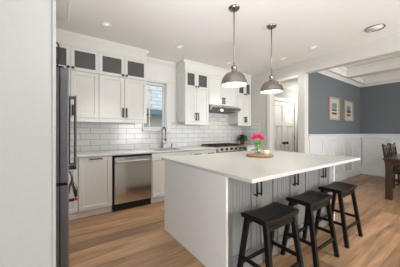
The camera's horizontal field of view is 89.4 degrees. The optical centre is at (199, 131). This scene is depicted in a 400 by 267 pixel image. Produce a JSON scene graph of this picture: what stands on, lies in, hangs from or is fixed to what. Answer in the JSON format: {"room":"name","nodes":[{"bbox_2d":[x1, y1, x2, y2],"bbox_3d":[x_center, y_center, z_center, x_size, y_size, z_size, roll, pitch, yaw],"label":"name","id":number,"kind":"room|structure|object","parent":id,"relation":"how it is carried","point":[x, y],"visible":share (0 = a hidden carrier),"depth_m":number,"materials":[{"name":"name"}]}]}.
{"room":"kitchen","nodes":[
{"label":"kitchen","id":0,"kind":"room"},
{"bbox_2d":[0,0,51,266],"bbox_3d":[-1.386,-0.125,0.516,1.626,2.750,0.038,0,0,-35],"label":"wall","id":1,"kind":"structure","parent":0,"point":[25,25],"depth_m":0.91,"materials":[{"name":"paint"}]},
{"bbox_2d":[52,0,55,266],"bbox_3d":[-0.716,-0.125,0.991,0.016,2.750,0.056,0,0,-35],"label":"trim","id":2,"kind":"structure","parent":1,"relation":"attached to","point":[53,1],"depth_m":0.97,"materials":[{"name":"paint"}]},
{"bbox_2d":[56,0,70,20],"bbox_3d":[-1.544,-1.464,1.638,0.878,0.069,1.855,0,0,-35],"label":"trim","id":3,"kind":"structure","parent":1,"relation":"attached to","point":[62,6],"depth_m":2.37,"materials":[{"name":"paint"}]},
{"bbox_2d":[85,61,188,151],"bbox_3d":[-0.971,-0.125,4.250,5.100,2.750,0.150,0,0,-35],"label":"wall","id":4,"kind":"structure","parent":0,"point":[153,69],"depth_m":4.38,"materials":[{"name":"paint"}]},
{"bbox_2d":[56,44,98,121],"bbox_3d":[-2.036,-0.726,3.157,0.778,1.136,0.393,0,0,-35],"label":"upper cabinet","id":5,"kind":"object","parent":4,"relation":"attached to","point":[82,64],"visible":0.62,"depth_m":3.13,"materials":[{"name":"paint"}]},
{"bbox_2d":[56,28,148,60],"bbox_3d":[-1.916,-1.399,3.261,2.135,0.199,0.379,0,0,-35],"label":"trim","id":6,"kind":"structure","parent":4,"relation":"attached to","point":[64,37],"depth_m":3.26,"materials":[{"name":"paint"}]},
{"bbox_2d":[99,52,146,122],"bbox_3d":[-1.392,-0.726,3.610,0.793,1.136,0.393,0,0,-35],"label":"upper cabinet","id":7,"kind":"object","parent":4,"relation":"attached to","point":[122,80],"visible":1,"depth_m":3.46,"materials":[{"name":"paint"}]},
{"bbox_2d":[70,113,240,151],"bbox_3d":[-0.876,-0.139,4.219,4.978,0.943,0.007,0,0,-35],"label":"backsplash","id":8,"kind":"structure","parent":4,"relation":"attached to","point":[91,136],"depth_m":4.06,"materials":[{"name":"tile"}]},
{"bbox_2d":[142,75,171,130],"bbox_3d":[-0.928,-0.588,4.246,0.645,1.135,0.185,0,0,-35],"label":"window","id":9,"kind":"structure","parent":4,"relation":"in","point":[155,92],"depth_m":4.32,"materials":[{"name":"paint"}]},
{"bbox_2d":[147,57,175,66],"bbox_3d":[-0.829,-1.462,4.214,0.730,0.074,0.069,0,0,-35],"label":"trim","id":10,"kind":"structure","parent":4,"relation":"attached to","point":[149,59],"depth_m":4.22,"materials":[{"name":"paint"}]},
{"bbox_2d":[177,70,208,124],"bbox_3d":[-0.140,-0.726,4.490,0.613,1.136,0.393,0,0,-35],"label":"upper cabinet","id":11,"kind":"object","parent":4,"relation":"attached to","point":[192,87],"visible":1,"depth_m":4.35,"materials":[{"name":"paint"}]},
{"bbox_2d":[177,59,251,82],"bbox_3d":[0.416,-1.399,4.901,2.078,0.199,0.379,0,0,-35],"label":"trim","id":12,"kind":"structure","parent":4,"relation":"attached to","point":[194,66],"depth_m":4.46,"materials":[{"name":"paint"}]},
{"bbox_2d":[208,75,237,106],"bbox_3d":[0.488,-0.960,4.931,0.908,0.669,0.393,0,0,-35],"label":"upper cabinet","id":13,"kind":"object","parent":4,"relation":"attached to","point":[218,95],"visible":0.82,"depth_m":4.75,"materials":[{"name":"paint"}]},
{"bbox_2d":[209,104,240,113],"bbox_3d":[0.510,-0.550,4.901,0.892,0.144,0.463,0,0,-35],"label":"range hood","id":14,"kind":"object","parent":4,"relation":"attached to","point":[212,108],"visible":0.96,"depth_m":4.74,"materials":[{"name":"metal"}]},
{"bbox_2d":[228,82,250,125],"bbox_3d":[1.066,-0.726,5.337,0.491,1.136,0.393,0,0,-35],"label":"upper cabinet","id":15,"kind":"object","parent":4,"relation":"attached to","point":[242,118],"visible":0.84,"depth_m":5.21,"materials":[{"name":"paint"}]},
{"bbox_2d":[56,0,399,74],"bbox_3d":[0.636,-1.550,1.309,6.145,0.100,6.810,0,0,-35],"label":"ceiling","id":16,"kind":"structure","parent":0,"point":[204,29],"depth_m":2.90,"materials":[{"name":"paint"}]},
{"bbox_2d":[100,21,111,26],"bbox_3d":[-1.306,-1.496,2.810,0.144,0.007,0.144,0,0,-35],"label":"recessed light","id":17,"kind":"object","parent":16,"relation":"in","point":[103,23],"visible":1,"depth_m":2.81,"materials":[{"name":"paint"}]},
{"bbox_2d":[221,4,247,87],"bbox_3d":[0.411,-1.032,2.441,0.318,0.933,0.318,0,0,-35],"label":"pendant lamp","id":18,"kind":"object","parent":16,"relation":"hanging from","point":[233,79],"visible":1,"depth_m":2.39,"materials":[{"name":"silver metal"}]},
{"bbox_2d":[231,65,236,70],"bbox_3d":[0.411,-0.757,2.441,0.074,0.075,0.074,0,0,-35],"label":"socket","id":19,"kind":"object","parent":18,"relation":"attached to","point":[234,68],"depth_m":2.41,"materials":[{"name":"silver metal"}]},
{"bbox_2d":[223,82,245,85],"bbox_3d":[0.411,-0.585,2.441,0.280,0.006,0.280,0,0,-35],"label":"diffuser","id":20,"kind":"object","parent":18,"relation":"attached to","point":[224,83],"depth_m":2.45,"materials":[{"name":"white glass"}]},
{"bbox_2d":[260,24,282,93],"bbox_3d":[1.013,-1.032,2.863,0.318,0.933,0.318,0,0,-35],"label":"pendant lamp","id":21,"kind":"object","parent":16,"relation":"hanging from","point":[272,86],"visible":1,"depth_m":2.82,"materials":[{"name":"silver metal"}]},
{"bbox_2d":[262,90,281,92],"bbox_3d":[1.013,-0.585,2.863,0.280,0.006,0.280,0,0,-35],"label":"diffuser","id":22,"kind":"object","parent":21,"relation":"attached to","point":[263,91],"depth_m":2.90,"materials":[{"name":"white glass"}]},
{"bbox_2d":[365,24,385,31],"bbox_3d":[2.517,-1.492,2.906,0.230,0.013,0.230,0,0,-35],"label":"recessed light","id":23,"kind":"object","parent":16,"relation":"in","point":[373,28],"visible":1,"depth_m":2.90,"materials":[{"name":"silver metal"}]},
{"bbox_2d":[69,174,399,266],"bbox_3d":[1.645,1.290,2.660,9.350,0.080,7.860,0,0,-35],"label":"floor","id":24,"kind":"structure","parent":0,"point":[135,236],"depth_m":2.33,"materials":[{"name":"brown wood"}]},
{"bbox_2d":[56,65,77,266],"bbox_3d":[-1.635,0.347,1.797,0.912,1.765,0.910,0,0,-35],"label":"refrigerator","id":25,"kind":"object","parent":24,"relation":"on","point":[63,165],"visible":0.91,"depth_m":1.62,"materials":[{"name":"black metal"}]},
{"bbox_2d":[68,158,77,219],"bbox_3d":[-2.085,0.807,2.993,0.430,0.883,0.605,0,0,-35],"label":"base cabinet","id":26,"kind":"object","parent":24,"relation":"on","point":[73,206],"visible":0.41,"depth_m":2.85,"materials":[{"name":"paint"}]},
{"bbox_2d":[78,156,111,218],"bbox_3d":[-1.707,0.807,3.234,0.456,0.883,0.645,0,0,-35],"label":"base cabinet","id":27,"kind":"object","parent":24,"relation":"on","point":[94,173],"visible":0.98,"depth_m":3.00,"materials":[{"name":"paint"}]},
{"bbox_2d":[112,153,151,211],"bbox_3d":[-1.250,0.808,3.541,0.636,0.882,0.665,0,0,-35],"label":"dishwasher","id":28,"kind":"object","parent":24,"relation":"on","point":[131,174],"visible":0.96,"depth_m":3.28,"materials":[{"name":"silver metal"}]},
{"bbox_2d":[151,151,190,202],"bbox_3d":[-0.668,0.807,3.963,0.793,0.883,0.648,0,0,-35],"label":"base cabinet","id":29,"kind":"object","parent":24,"relation":"on","point":[157,166],"visible":0.2,"depth_m":3.60,"materials":[{"name":"paint"}]},
{"bbox_2d":[191,149,215,154],"bbox_3d":[-0.074,0.807,4.380,0.651,0.883,0.648,0,0,-35],"label":"base cabinet","id":30,"kind":"object","parent":24,"relation":"on","point":[195,152],"visible":0.2,"depth_m":4.14,"materials":[{"name":"paint"}]},
{"bbox_2d":[70,146,216,157],"bbox_3d":[-1.264,0.349,3.552,3.558,0.030,0.636,0,0,-35],"label":"countertop","id":31,"kind":"structure","parent":30,"relation":"on","point":[190,148],"depth_m":3.46,"materials":[{"name":"white stone"}]},
{"bbox_2d":[161,127,166,147],"bbox_3d":[-0.708,0.110,4.133,0.131,0.445,0.220,0,0,-35],"label":"faucet","id":32,"kind":"object","parent":31,"relation":"on","point":[164,128],"visible":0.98,"depth_m":4.16,"materials":[{"name":"silver metal"}]},
{"bbox_2d":[149,148,182,160],"bbox_3d":[-0.677,0.444,3.937,0.580,0.212,0.380,0,0,-35],"label":"sink","id":33,"kind":"object","parent":31,"relation":"in","point":[165,148],"visible":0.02,"depth_m":4.07,"materials":[{"name":"metal"}]},
{"bbox_2d":[202,143,246,152],"bbox_3d":[0.584,0.729,4.809,0.897,0.882,0.700,0,0,-35],"label":"gas range","id":34,"kind":"object","parent":24,"relation":"on","point":[221,147],"visible":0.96,"depth_m":4.60,"materials":[{"name":"metal"}]},
{"bbox_2d":[203,145,241,147],"bbox_3d":[0.557,0.335,4.848,0.889,0.020,0.600,0,0,-35],"label":"cooktop","id":35,"kind":"object","parent":34,"relation":"in","point":[217,146],"depth_m":4.55,"materials":[{"name":"metal"}]},
{"bbox_2d":[164,161,334,266],"bbox_3d":[0.712,0.807,2.697,2.032,0.883,1.176,0,0,-35],"label":"kitchen island","id":36,"kind":"object","parent":24,"relation":"on","point":[203,209],"visible":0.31,"depth_m":1.97,"materials":[{"name":"paint"}]},
{"bbox_2d":[162,149,359,183],"bbox_3d":[0.791,0.349,2.651,2.107,0.031,1.523,0,0,-35],"label":"island countertop","id":37,"kind":"structure","parent":36,"relation":"on","point":[235,165],"depth_m":2.17,"materials":[{"name":"white stone"}]},
{"bbox_2d":[246,153,273,157],"bbox_3d":[0.826,0.321,2.799,0.370,0.026,0.370,0,0,-35],"label":"serving board","id":38,"kind":"object","parent":37,"relation":"on","point":[261,155],"visible":0.93,"depth_m":2.68,"materials":[{"name":"brown wood"}]},
{"bbox_2d":[254,143,259,153],"bbox_3d":[0.805,0.229,2.828,0.088,0.155,0.088,0,0,-35],"label":"vase","id":39,"kind":"object","parent":38,"relation":"on","point":[257,145],"visible":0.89,"depth_m":2.80,"materials":[{"name":"clear glass"}]},
{"bbox_2d":[263,148,268,153],"bbox_3d":[0.920,0.269,2.816,0.092,0.076,0.091,0,0,-35],"label":"candle jar","id":40,"kind":"object","parent":38,"relation":"on","point":[265,150],"visible":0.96,"depth_m":2.78,"materials":[{"name":"beige ceramic"}]},
{"bbox_2d":[237,202,303,266],"bbox_3d":[0.582,0.948,1.668,0.448,0.603,0.370,0,0,-35],"label":"bar stool","id":41,"kind":"object","parent":24,"relation":"on","point":[272,216],"visible":1,"depth_m":1.64,"materials":[{"name":"black wood"}]},
{"bbox_2d":[280,190,339,266],"bbox_3d":[1.111,0.948,2.046,0.448,0.603,0.370,0,0,-35],"label":"bar stool","id":42,"kind":"object","parent":24,"relation":"on","point":[313,201],"visible":0.98,"depth_m":2.01,"materials":[{"name":"black wood"}]},
{"bbox_2d":[315,181,362,248],"bbox_3d":[1.664,0.948,2.441,0.448,0.603,0.370,0,0,-35],"label":"bar stool","id":43,"kind":"object","parent":24,"relation":"on","point":[342,189],"visible":0.96,"depth_m":2.41,"materials":[{"name":"black wood"}]},
{"bbox_2d":[382,143,399,188],"bbox_3d":[4.151,0.750,4.180,0.446,0.999,0.501,0,0,-35],"label":"dining chair","id":44,"kind":"object","parent":24,"relation":"on","point":[386,148],"visible":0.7,"depth_m":4.28,"materials":[{"name":"brown wood"}]},
{"bbox_2d":[383,154,399,199],"bbox_3d":[4.508,0.868,3.942,1.990,0.763,0.985,0,0,-35],"label":"dining table","id":45,"kind":"object","parent":24,"relation":"on","point":[394,160],"visible":1,"depth_m":3.72,"materials":[{"name":"brown wood"}]},
{"bbox_2d":[389,143,399,187],"bbox_3d":[4.585,0.750,4.485,0.446,0.999,0.501,0,0,-35],"label":"dining chair","id":46,"kind":"object","parent":24,"relation":"on","point":[393,149],"visible":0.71,"depth_m":4.63,"materials":[{"name":"brown wood"}]},
{"bbox_3d":[1.141,0.808,5.235,0.486,0.883,0.648,0,0,-35],"label":"base cabinet","id":47,"kind":"object","parent":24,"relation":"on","visible":0},
{"bbox_3d":[1.137,0.349,5.240,0.493,0.030,0.636,0,0,-35],"label":"countertop","id":48,"kind":"structure","parent":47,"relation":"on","visible":0},
{"bbox_3d":[1.058,0.323,5.364,0.420,0.020,0.240,0,0,-35],"label":"chopping board","id":49,"kind":"object","parent":48,"relation":"on","visible":0},
{"bbox_2d":[237,134,246,143],"bbox_3d":[1.112,0.175,5.355,0.370,0.274,0.260,0,0,-35],"label":"potted plant","id":50,"kind":"object","parent":49,"relation":"on","point":[242,136],"visible":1,"depth_m":5.32,"materials":[{"name":"green plant"}]},
{"bbox_2d":[275,88,297,151],"bbox_3d":[2.531,0.050,5.569,1.854,2.400,0.120,0,0,-35],"label":"wall","id":51,"kind":"structure","parent":0,"point":[287,93],"depth_m":5.51,"materials":[{"name":"grey paint"}]},
{"bbox_2d":[275,101,285,150],"bbox_3d":[2.013,0.230,5.127,0.465,2.021,0.117,0,0,-35],"label":"door","id":52,"kind":"structure","parent":51,"relation":"in","point":[279,106],"depth_m":5.19,"materials":[{"name":"paint"}]},
{"bbox_2d":[275,97,296,151],"bbox_3d":[2.223,0.188,5.262,1.110,2.125,0.025,0,0,-35],"label":"trim","id":53,"kind":"structure","parent":51,"relation":"attached to","point":[276,98],"depth_m":5.53,"materials":[{"name":"paint"}]},
{"bbox_2d":[284,102,294,151],"bbox_3d":[2.403,0.230,5.401,0.480,2.021,0.117,0,0,-35],"label":"door","id":54,"kind":"structure","parent":51,"relation":"in","point":[289,110],"depth_m":5.42,"materials":[{"name":"paint"}]},
{"bbox_2d":[281,79,297,90],"bbox_3d":[2.735,-1.200,5.278,1.854,0.099,0.830,0,0,-35],"label":"ceiling","id":55,"kind":"structure","parent":0,"point":[293,84],"depth_m":4.89,"materials":[{"name":"paint"}]},
{"bbox_2d":[251,32,399,152],"bbox_3d":[3.090,-0.125,3.034,0.145,2.750,6.510,0,0,-35],"label":"wall","id":56,"kind":"structure","parent":0,"point":[390,44],"depth_m":4.24,"materials":[{"name":"paint"}]},
{"bbox_2d":[241,123,259,144],"bbox_3d":[1.339,0.057,5.391,0.007,0.553,0.621,0,0,-35],"label":"backsplash","id":57,"kind":"structure","parent":56,"relation":"attached to","point":[248,131],"depth_m":5.38,"materials":[{"name":"tile"}]},
{"bbox_2d":[267,75,297,149],"bbox_3d":[1.867,0.015,4.631,0.017,2.470,0.770,0,0,-35],"label":"trim","id":58,"kind":"structure","parent":56,"relation":"attached to","point":[295,76],"depth_m":4.88,"materials":[{"name":"paint"}]},
{"bbox_2d":[308,72,359,133],"bbox_3d":[3.525,-0.180,5.241,3.104,2.860,0.120,0,0,-35],"label":"wall","id":59,"kind":"structure","parent":0,"point":[320,86],"depth_m":4.87,"materials":[{"name":"blue paint"}]},
{"bbox_2d":[304,73,307,152],"bbox_3d":[2.236,0.011,4.253,0.148,2.479,0.011,0,0,-35],"label":"trim","id":60,"kind":"structure","parent":59,"relation":"attached to","point":[305,74],"depth_m":4.23,"materials":[{"name":"paint"}]},
{"bbox_2d":[329,96,339,119],"bbox_3d":[3.335,-0.575,5.011,0.570,0.560,0.032,0,0,-35],"label":"framed picture","id":61,"kind":"object","parent":59,"relation":"attached to","point":[334,103],"visible":1,"depth_m":5.01,"materials":[{"name":"brown wood"}]},
{"bbox_2d":[332,103,336,114],"bbox_3d":[3.334,-0.575,5.012,0.262,0.280,0.002,0,0,-35],"label":"print","id":62,"kind":"object","parent":61,"relation":"attached to","point":[334,105],"depth_m":5.01},
{"bbox_2d":[308,134,361,181],"bbox_3d":[3.565,0.649,5.161,3.070,1.198,0.054,0,0,-35],"label":"wainscoting","id":63,"kind":"structure","parent":59,"relation":"attached to","point":[349,145],"depth_m":5.24,"materials":[{"name":"paint"}]},
{"bbox_2d":[318,66,364,86],"bbox_3d":[3.610,-1.480,5.128,3.094,0.279,0.159,0,0,-35],"label":"trim","id":64,"kind":"structure","parent":59,"relation":"attached to","point":[339,73],"depth_m":5.09,"materials":[{"name":"paint"}]},
{"bbox_2d":[344,100,352,121],"bbox_3d":[4.069,-0.570,5.527,0.585,0.550,0.032,0,0,-35],"label":"framed picture","id":65,"kind":"object","parent":59,"relation":"attached to","point":[348,105],"visible":1,"depth_m":5.52,"materials":[{"name":"brown wood"}]},
{"bbox_2d":[347,106,350,115],"bbox_3d":[4.069,-0.570,5.528,0.269,0.275,0.002,0,0,-35],"label":"print","id":66,"kind":"object","parent":65,"relation":"attached to","point":[348,107],"depth_m":5.54},
{"bbox_2d":[346,57,399,78],"bbox_3d":[5.122,-1.504,3.338,0.240,0.229,4.570,0,0,-35],"label":"ceiling beam","id":67,"kind":"structure","parent":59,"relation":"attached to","point":[392,64],"depth_m":4.71,"materials":[{"name":"paint"}]},
{"bbox_2d":[343,53,399,75],"bbox_3d":[4.975,-1.670,3.265,3.204,0.100,5.020,0,0,-35],"label":"ceiling","id":68,"kind":"structure","parent":0,"point":[397,54],"depth_m":4.64,"materials":[{"name":"paint"}]},
{"bbox_2d":[360,82,399,133],"bbox_3d":[6.245,-0.180,4.158,0.100,2.860,5.020,0,0,-35],"label":"wall","id":69,"kind":"structure","parent":0,"point":[379,104],"depth_m":5.70,"materials":[{"name":"blue paint"}]},
{"bbox_2d":[360,70,399,86],"bbox_3d":[6.128,-1.480,4.123,0.129,0.279,4.698,0,0,-35],"label":"trim","id":70,"kind":"structure","parent":69,"relation":"attached to","point":[394,76],"depth_m":5.59,"materials":[{"name":"paint"}]},
{"bbox_2d":[361,134,399,178],"bbox_3d":[6.167,0.649,4.133,0.054,1.198,4.670,0,0,-35],"label":"wainscoting","id":71,"kind":"structure","parent":69,"relation":"attached to","point":[372,162],"depth_m":5.79,"materials":[{"name":"paint"}]},
{"bbox_3d":[-2.182,-0.125,1.644,0.120,2.750,2.720,0,0,-35],"label":"wall","id":72,"kind":"structure","parent":0,"visible":0},
{"bbox_2d":[56,42,59,64],"bbox_3d":[-1.512,-0.920,1.504,0.775,0.740,1.600,0,0,-35],"label":"upper cabinet","id":73,"kind":"object","parent":72,"relation":"attached to","point":[57,43],"visible":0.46,"depth_m":1.67,"materials":[{"name":"paint"}]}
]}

